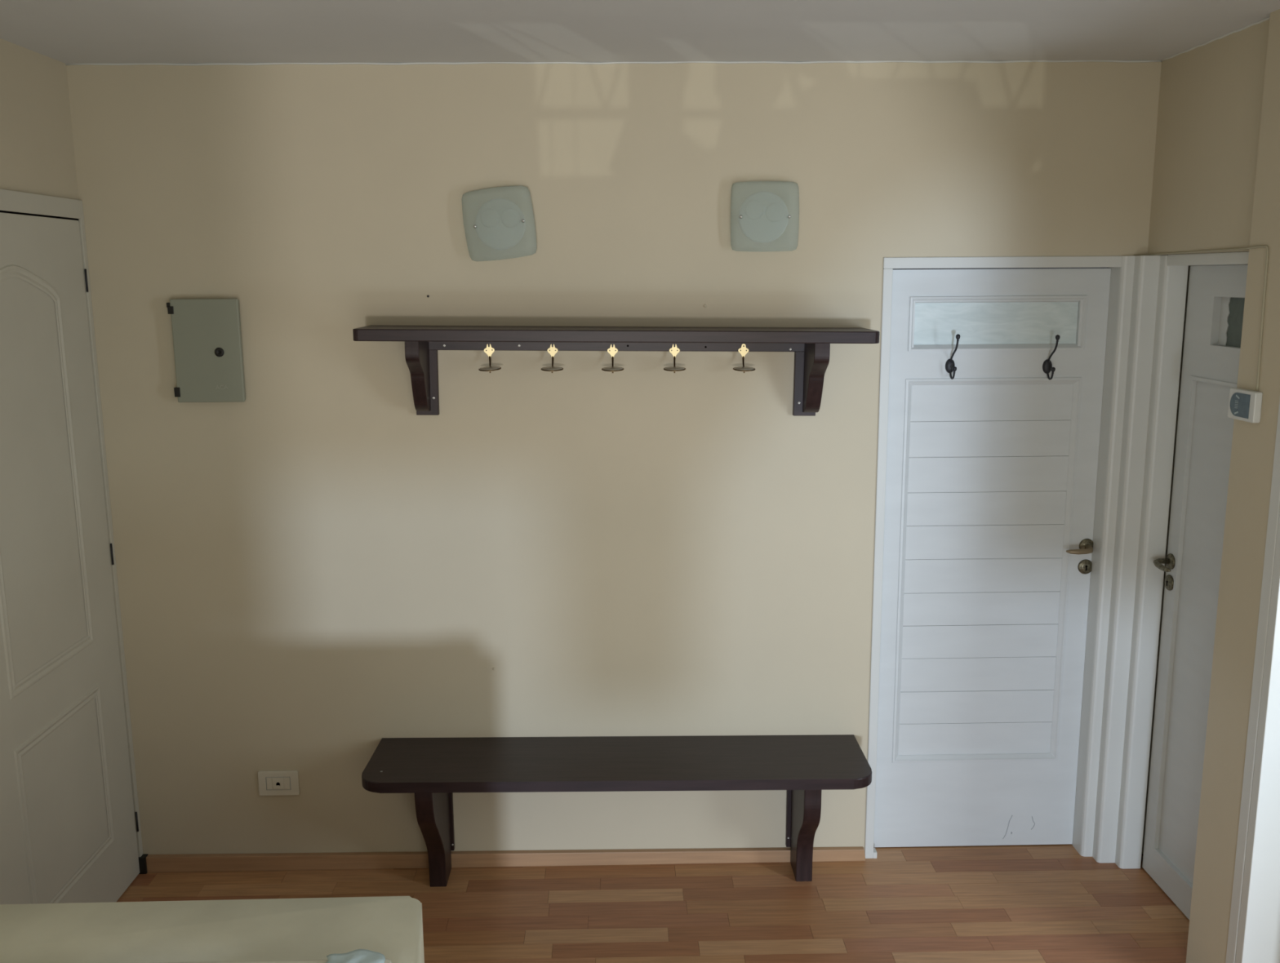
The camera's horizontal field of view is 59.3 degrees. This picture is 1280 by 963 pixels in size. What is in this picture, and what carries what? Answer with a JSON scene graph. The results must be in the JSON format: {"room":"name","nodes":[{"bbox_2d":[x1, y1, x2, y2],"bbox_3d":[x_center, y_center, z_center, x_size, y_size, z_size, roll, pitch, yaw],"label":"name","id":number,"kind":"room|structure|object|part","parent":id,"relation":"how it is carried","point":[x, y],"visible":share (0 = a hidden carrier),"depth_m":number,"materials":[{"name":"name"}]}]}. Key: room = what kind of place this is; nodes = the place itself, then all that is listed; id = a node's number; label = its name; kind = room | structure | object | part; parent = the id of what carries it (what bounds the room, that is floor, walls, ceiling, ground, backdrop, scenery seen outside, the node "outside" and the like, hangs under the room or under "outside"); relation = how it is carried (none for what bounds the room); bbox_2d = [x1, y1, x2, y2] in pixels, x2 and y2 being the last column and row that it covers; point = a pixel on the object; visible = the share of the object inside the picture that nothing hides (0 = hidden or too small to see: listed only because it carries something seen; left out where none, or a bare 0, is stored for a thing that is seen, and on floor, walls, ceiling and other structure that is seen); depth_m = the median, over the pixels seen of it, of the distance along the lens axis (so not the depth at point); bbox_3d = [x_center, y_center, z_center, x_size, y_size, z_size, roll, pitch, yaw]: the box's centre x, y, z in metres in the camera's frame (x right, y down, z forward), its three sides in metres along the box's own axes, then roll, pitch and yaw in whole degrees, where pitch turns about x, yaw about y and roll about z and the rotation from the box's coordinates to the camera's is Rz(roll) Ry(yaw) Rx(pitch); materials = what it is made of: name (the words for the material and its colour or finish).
{"room":"entryway","nodes":[
{"label":"entryway","id":0,"kind":"room"},
{"bbox_2d":[0,38,79,199],"bbox_3d":[-1.734,0.408,1.446,0.120,2.782,4.400,-1,10,-1],"label":"wall","id":1,"kind":"structure","parent":0,"point":[37,148],"depth_m":3.19,"materials":[{"name":"beige paint"}]},
{"bbox_2d":[0,212,139,904],"bbox_3d":[-1.714,0.341,3.224,0.042,2.165,0.839,-1,10,-1],"label":"door","id":2,"kind":"structure","parent":1,"relation":"in","point":[68,833],"depth_m":3.26,"materials":[{"name":"white paint"}]},
{"bbox_3d":[-1.701,-0.023,3.158,0.005,1.155,0.490,-1,10,-1],"label":"panel","id":3,"kind":"part","parent":2,"relation":"part of","materials":[{"name":"white paint"}]},
{"bbox_3d":[-1.695,0.945,3.335,0.005,0.537,0.510,-1,10,-1],"label":"panel","id":4,"kind":"part","parent":2,"relation":"part of","materials":[{"name":"white paint"}]},
{"bbox_2d":[0,188,142,857],"bbox_3d":[-1.701,0.315,3.209,0.013,2.232,0.900,-1,10,-1],"label":"trim","id":5,"kind":"structure","parent":1,"relation":"attached to","point":[11,202],"depth_m":3.52,"materials":[{"name":"white paint"}]},
{"bbox_2d":[66,62,1199,854],"bbox_3d":[0.043,-0.023,3.743,3.767,2.782,0.200,-1,10,-1],"label":"wall","id":6,"kind":"structure","parent":0,"point":[314,569],"depth_m":3.60,"materials":[{"name":"beige paint"}]},
{"bbox_2d":[166,298,245,402],"bbox_3d":[-1.357,-0.410,3.522,0.221,0.322,0.038,-1,10,-1],"label":"box","id":7,"kind":"object","parent":6,"relation":"attached to","point":[206,334],"visible":1,"depth_m":3.51,"materials":[{"name":"grey metal"}]},
{"bbox_2d":[257,770,299,795],"bbox_3d":[-1.222,1.021,3.799,0.135,0.087,0.012,-1,10,-1],"label":"wall socket","id":8,"kind":"object","parent":6,"relation":"attached to","point":[271,783],"visible":1,"depth_m":3.79,"materials":[{"name":"beige plastic"}]},
{"bbox_2d":[462,186,537,261],"bbox_3d":[-0.433,-0.795,3.467,0.227,0.227,0.047,-1,10,-1],"label":"wall lamp","id":9,"kind":"object","parent":6,"relation":"attached to","point":[499,222],"visible":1,"depth_m":3.45,"materials":[{"name":"white glass"}]},
{"bbox_2d":[138,846,865,874],"bbox_3d":[-0.467,1.293,3.855,2.492,0.060,0.030,-1,10,-1],"label":"baseboard","id":10,"kind":"structure","parent":6,"relation":"attached to","point":[419,860],"depth_m":3.85,"materials":[{"name":"laminate"}]},
{"bbox_2d":[65,60,1161,65],"bbox_3d":[-0.064,-1.272,3.410,3.326,0.011,0.007,-1,10,-1],"label":"trim","id":11,"kind":"structure","parent":6,"relation":"attached to","point":[1006,61],"depth_m":3.41,"materials":[{"name":"white paint"}]},
{"bbox_2d":[352,325,879,416],"bbox_3d":[-0.068,-0.329,3.454,1.560,0.282,0.255,0,10,-1],"label":"shelf","id":12,"kind":"object","parent":6,"relation":"attached to","point":[811,346],"visible":1,"depth_m":3.39,"materials":[{"name":"brown wood"}]},
{"bbox_2d":[478,343,501,373],"bbox_3d":[-0.465,-0.383,3.503,0.069,0.088,0.077,2,11,15],"label":"brass hook","id":13,"kind":"object","parent":12,"relation":"attached to","point":[489,352],"visible":1,"depth_m":3.51,"materials":[{"name":"beige"}]},
{"bbox_3d":[-0.474,-0.408,3.534,0.033,0.050,0.002,-4,11,-4],"label":"plate","id":14,"kind":"part","parent":13,"relation":"part of","materials":[{"name":"gold metal"}]},
{"bbox_3d":[-0.468,-0.351,3.499,0.066,0.013,0.055,-4,11,-4],"label":"oval knob","id":15,"kind":"part","parent":13,"relation":"part of","materials":[{"name":"gold metal"}]},
{"bbox_2d":[540,344,563,373],"bbox_3d":[-0.274,-0.383,3.507,0.071,0.088,0.076,-1,10,-1],"label":"brass hook","id":16,"kind":"object","parent":12,"relation":"attached to","point":[552,352],"visible":1,"depth_m":3.52,"materials":[{"name":"beige metal"}]},
{"bbox_3d":[-0.275,-0.408,3.538,0.033,0.050,0.002,-1,10,-1],"label":"plate","id":17,"kind":"part","parent":16,"relation":"part of","materials":[{"name":"gold metal"}]},
{"bbox_3d":[-0.274,-0.351,3.503,0.066,0.013,0.055,-1,10,-1],"label":"oval knob","id":18,"kind":"part","parent":16,"relation":"part of","materials":[{"name":"gold metal"}]},
{"bbox_2d":[601,344,623,373],"bbox_3d":[-0.086,-0.383,3.511,0.071,0.088,0.076,-1,10,-1],"label":"brass hook","id":19,"kind":"object","parent":12,"relation":"attached to","point":[612,352],"visible":1,"depth_m":3.52,"materials":[{"name":"beige metal"}]},
{"bbox_3d":[-0.086,-0.408,3.542,0.033,0.050,0.002,-1,10,-1],"label":"plate","id":20,"kind":"part","parent":19,"relation":"part of","materials":[{"name":"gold metal"}]},
{"bbox_3d":[-0.085,-0.351,3.507,0.066,0.013,0.055,-1,10,-1],"label":"oval knob","id":21,"kind":"part","parent":19,"relation":"part of","materials":[{"name":"gold metal"}]},
{"bbox_3d":[-0.086,-0.366,3.526,0.006,0.049,0.052,-1,10,-1],"label":"arm","id":22,"kind":"part","parent":19,"relation":"part of","materials":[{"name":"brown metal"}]},
{"bbox_3d":[-0.074,-0.433,3.553,1.270,0.040,0.022,0,10,-1],"label":"rail","id":23,"kind":"part","parent":12,"relation":"part of","materials":[{"name":"brown wood"}]},
{"bbox_2d":[663,344,685,373],"bbox_3d":[0.108,-0.384,3.515,0.071,0.088,0.076,0,10,2],"label":"brass hook","id":24,"kind":"object","parent":12,"relation":"attached to","point":[673,352],"visible":1,"depth_m":3.52,"materials":[{"name":"beige"}]},
{"bbox_3d":[0.109,-0.409,3.546,0.033,0.050,0.002,0,10,2],"label":"plate","id":25,"kind":"part","parent":24,"relation":"part of","materials":[{"name":"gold metal"}]},
{"bbox_3d":[0.108,-0.352,3.511,0.066,0.013,0.055,0,10,2],"label":"oval knob","id":26,"kind":"part","parent":24,"relation":"part of","materials":[{"name":"gold metal"}]},
{"bbox_2d":[733,343,755,373],"bbox_3d":[0.326,-0.385,3.520,0.071,0.089,0.076,1,10,0],"label":"brass hook","id":27,"kind":"object","parent":12,"relation":"attached to","point":[743,352],"visible":1,"depth_m":3.54,"materials":[{"name":"beige metal"}]},
{"bbox_3d":[0.327,-0.410,3.551,0.033,0.051,0.002,1,10,0],"label":"plate","id":28,"kind":"part","parent":27,"relation":"part of","materials":[{"name":"gold metal"}]},
{"bbox_3d":[0.326,-0.352,3.515,0.066,0.013,0.055,1,10,0],"label":"oval knob","id":29,"kind":"part","parent":27,"relation":"part of","materials":[{"name":"gold metal"}]},
{"bbox_2d":[730,181,799,252],"bbox_3d":[0.385,-0.820,3.479,0.212,0.212,0.047,-1,10,-1],"label":"wall lamp","id":30,"kind":"object","parent":6,"relation":"attached to","point":[765,215],"visible":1,"depth_m":3.46,"materials":[{"name":"white glass"}]},
{"bbox_2d":[873,268,1111,847],"bbox_3d":[1.167,0.304,3.777,0.726,2.003,0.105,-1,10,-1],"label":"door","id":31,"kind":"structure","parent":6,"relation":"in","point":[991,473],"depth_m":3.79,"materials":[{"name":"white paint"}]},
{"bbox_2d":[945,333,959,379],"bbox_3d":[1.011,-0.402,3.617,0.031,0.149,0.081,-1,10,-1],"label":"coat hook","id":32,"kind":"object","parent":31,"relation":"attached to","point":[950,366],"visible":1,"depth_m":3.65,"materials":[{"name":"black metal"}]},
{"bbox_3d":[1.011,-0.376,3.658,0.031,0.047,0.010,-1,10,-1],"label":"plate","id":33,"kind":"part","parent":32,"relation":"part of","materials":[{"name":"black metal"}]},
{"bbox_3d":[1.011,-0.347,3.640,0.006,0.031,0.053,-1,10,-1],"label":"arm","id":34,"kind":"part","parent":32,"relation":"part of","materials":[{"name":"black metal"}]},
{"bbox_3d":[1.011,-0.419,3.615,0.006,0.086,0.076,-1,10,-1],"label":"arm","id":35,"kind":"part","parent":32,"relation":"part of","materials":[{"name":"black metal"}]},
{"bbox_3d":[1.012,-0.359,3.613,0.014,0.023,0.014,-1,10,-1],"label":"knob","id":36,"kind":"part","parent":32,"relation":"part of","materials":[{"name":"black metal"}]},
{"bbox_3d":[1.011,-0.457,3.573,0.014,0.024,0.014,-1,10,-1],"label":"knob","id":37,"kind":"part","parent":32,"relation":"part of","materials":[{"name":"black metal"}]},
{"bbox_3d":[1.161,0.316,3.805,0.578,1.334,0.035,-1,10,-1],"label":"panel moulding","id":38,"kind":"part","parent":31,"relation":"part of","materials":[{"name":"white paint"}]},
{"bbox_3d":[1.157,-0.512,3.658,0.543,0.147,0.006,-1,10,-1],"label":"pane","id":39,"kind":"part","parent":31,"relation":"part of","materials":[{"name":"clear glass"}]},
{"bbox_3d":[1.158,-0.514,3.652,0.574,0.174,0.037,-1,10,-1],"label":"pane moulding","id":40,"kind":"part","parent":31,"relation":"part of","materials":[{"name":"white paint"}]},
{"bbox_2d":[1042,334,1060,380],"bbox_3d":[1.331,-0.401,3.624,0.031,0.149,0.081,-1,10,-1],"label":"coat hook","id":41,"kind":"object","parent":31,"relation":"attached to","point":[1047,367],"visible":1,"depth_m":3.66,"materials":[{"name":"black metal"}]},
{"bbox_3d":[1.330,-0.375,3.665,0.031,0.047,0.010,-1,10,-1],"label":"plate","id":42,"kind":"part","parent":41,"relation":"part of","materials":[{"name":"black metal"}]},
{"bbox_3d":[1.331,-0.345,3.647,0.006,0.031,0.053,-1,10,-1],"label":"arm","id":43,"kind":"part","parent":41,"relation":"part of","materials":[{"name":"black metal"}]},
{"bbox_3d":[1.330,-0.417,3.622,0.006,0.086,0.076,-1,10,-1],"label":"arm","id":44,"kind":"part","parent":41,"relation":"part of","materials":[{"name":"black metal"}]},
{"bbox_3d":[1.331,-0.358,3.620,0.014,0.023,0.014,-1,10,-1],"label":"knob","id":45,"kind":"part","parent":41,"relation":"part of","materials":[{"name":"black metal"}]},
{"bbox_3d":[1.331,-0.456,3.580,0.014,0.024,0.014,-1,10,-1],"label":"knob","id":46,"kind":"part","parent":41,"relation":"part of","materials":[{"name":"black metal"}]},
{"bbox_3d":[1.472,0.229,3.737,0.109,0.023,0.048,-6,12,-28],"label":"handle","id":47,"kind":"part","parent":31,"relation":"part of","materials":[{"name":"brown metal"}]},
{"bbox_2d":[864,255,1137,858],"bbox_3d":[1.175,0.291,3.757,0.808,2.045,0.081,-1,10,-1],"label":"trim","id":48,"kind":"structure","parent":6,"relation":"attached to","point":[889,263],"depth_m":3.61,"materials":[{"name":"white paint"}]},
{"bbox_2d":[1071,255,1188,869],"bbox_3d":[1.609,0.293,3.731,0.167,2.045,0.200,-1,10,-1],"label":"trim","id":49,"kind":"structure","parent":6,"relation":"attached to","point":[1148,295],"depth_m":3.67,"materials":[{"name":"white paint"}]},
{"bbox_3d":[1.592,0.290,3.751,0.060,2.045,0.160,-1,10,-1],"label":"post","id":50,"kind":"part","parent":49,"relation":"part of","materials":[{"name":"white paint"}]},
{"bbox_3d":[1.657,0.292,3.732,0.070,2.045,0.200,-1,10,-1],"label":"post","id":51,"kind":"part","parent":49,"relation":"part of","materials":[{"name":"white paint"}]},
{"bbox_2d":[0,0,1279,63],"bbox_3d":[0.705,-0.955,1.299,5.017,0.120,4.700,-1,10,-1],"label":"ceiling","id":52,"kind":"structure","parent":0,"point":[64,31],"depth_m":2.95,"materials":[{"name":"paint"}]},
{"bbox_2d":[116,844,1189,962],"bbox_3d":[0.885,1.704,1.889,5.346,0.060,4.700,-1,10,-1],"label":"floor","id":53,"kind":"structure","parent":0,"point":[1012,904],"depth_m":3.60,"materials":[{"name":"brown wood"}]},
{"bbox_2d":[0,896,424,962],"bbox_3d":[-1.014,1.308,1.867,1.242,0.752,0.975,-1,10,-1],"label":"sofa","id":54,"kind":"object","parent":53,"relation":"on","point":[390,926],"visible":1,"depth_m":2.17,"materials":[{"name":"beige fabric"}]},
{"bbox_2d":[146,958,391,962],"bbox_3d":[-1.030,1.046,1.963,1.180,0.352,0.159,-1,10,-1],"label":"cushion","id":55,"kind":"object","parent":54,"relation":"on","point":[387,961],"visible":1,"depth_m":2.00,"materials":[{"name":"beige fabric"}]},
{"bbox_2d":[325,949,385,962],"bbox_3d":[-0.509,0.855,1.970,0.114,0.013,0.100,-1,10,-1],"label":"cloth","id":56,"kind":"object","parent":55,"relation":"on","point":[359,956],"visible":1,"depth_m":2.00,"materials":[{"name":"white fabric"}]},
{"bbox_2d":[361,734,871,887],"bbox_3d":[-0.069,1.117,3.673,1.604,0.467,0.342,-1,10,-1],"label":"bench","id":57,"kind":"object","parent":53,"relation":"on","point":[431,769],"visible":1,"depth_m":3.60,"materials":[{"name":"brown wood"}]},
{"bbox_3d":[-0.671,1.141,3.662,0.056,0.430,0.312,-1,10,-1],"label":"leg","id":58,"kind":"part","parent":57,"relation":"part of","materials":[{"name":"brown wood"}]},
{"bbox_3d":[0.546,1.125,3.710,0.055,0.430,0.260,-1,10,-1],"label":"leg","id":59,"kind":"part","parent":57,"relation":"part of","materials":[{"name":"brown wood"}]},
{"bbox_2d":[1147,8,1279,962],"bbox_3d":[1.773,0.373,1.512,0.300,2.782,4.400,-1,10,-1],"label":"wall","id":60,"kind":"structure","parent":0,"point":[1216,178],"depth_m":3.04,"materials":[{"name":"beige paint"}]},
{"bbox_2d":[1142,265,1248,919],"bbox_3d":[1.696,0.400,3.218,0.104,2.006,0.848,-1,10,-1],"label":"door","id":61,"kind":"structure","parent":60,"relation":"in","point":[1215,302],"depth_m":3.48,"materials":[{"name":"white paint"}]},
{"bbox_3d":[1.665,0.266,3.549,0.058,0.024,0.107,-1,10,-1],"label":"handle","id":62,"kind":"part","parent":61,"relation":"part of","materials":[{"name":"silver metal"}]},
{"bbox_3d":[1.712,0.508,3.282,0.017,1.576,0.635,-1,10,-1],"label":"panel moulding","id":63,"kind":"part","parent":61,"relation":"part of","materials":[{"name":"white paint"}]},
{"bbox_3d":[1.731,-0.428,3.065,0.006,0.142,0.543,-1,10,-1],"label":"pane","id":64,"kind":"part","parent":61,"relation":"part of","materials":[{"name":"grey glass"}]},
{"bbox_2d":[1133,245,1268,391],"bbox_3d":[1.589,-0.480,3.218,0.046,0.367,0.739,-1,10,-1],"label":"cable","id":65,"kind":"object","parent":60,"relation":"attached to","point":[1255,246],"visible":0.96,"depth_m":2.88,"materials":[{"name":"beige plastic"}]},
{"bbox_2d":[1167,251,1248,266],"bbox_3d":[1.683,-0.633,3.192,0.115,0.034,0.532,-1,10,-1],"label":"trim","id":66,"kind":"structure","parent":60,"relation":"attached to","point":[1242,257],"depth_m":3.21,"materials":[{"name":"white paint"}]},
{"bbox_2d":[1160,17,1270,62],"bbox_3d":[1.604,-1.233,3.131,0.007,0.009,0.628,-1,10,-1],"label":"trim","id":67,"kind":"structure","parent":60,"relation":"attached to","point":[1266,19],"depth_m":3.11,"materials":[{"name":"white paint"}]},
{"bbox_2d":[1227,387,1262,422],"bbox_3d":[1.579,-0.200,2.935,0.022,0.080,0.124,-1,10,-1],"label":"thermostat","id":68,"kind":"object","parent":60,"relation":"attached to","point":[1244,405],"visible":1,"depth_m":2.91,"materials":[{"name":"white plastic"}]},
{"bbox_2d":[1225,399,1279,962],"bbox_3d":[1.680,0.509,2.333,0.147,2.120,1.170,-1,10,-1],"label":"trim","id":69,"kind":"structure","parent":60,"relation":"attached to","point":[1274,503],"depth_m":2.91,"materials":[{"name":"white paint"}]},
{"bbox_2d":[1235,507,1279,962],"bbox_3d":[2.007,0.449,2.860,0.822,2.034,0.037,-1,10,-1],"label":"door","id":70,"kind":"structure","parent":60,"relation":"in","point":[1259,927],"depth_m":2.92,"materials":[{"name":"white paint"}]}
]}

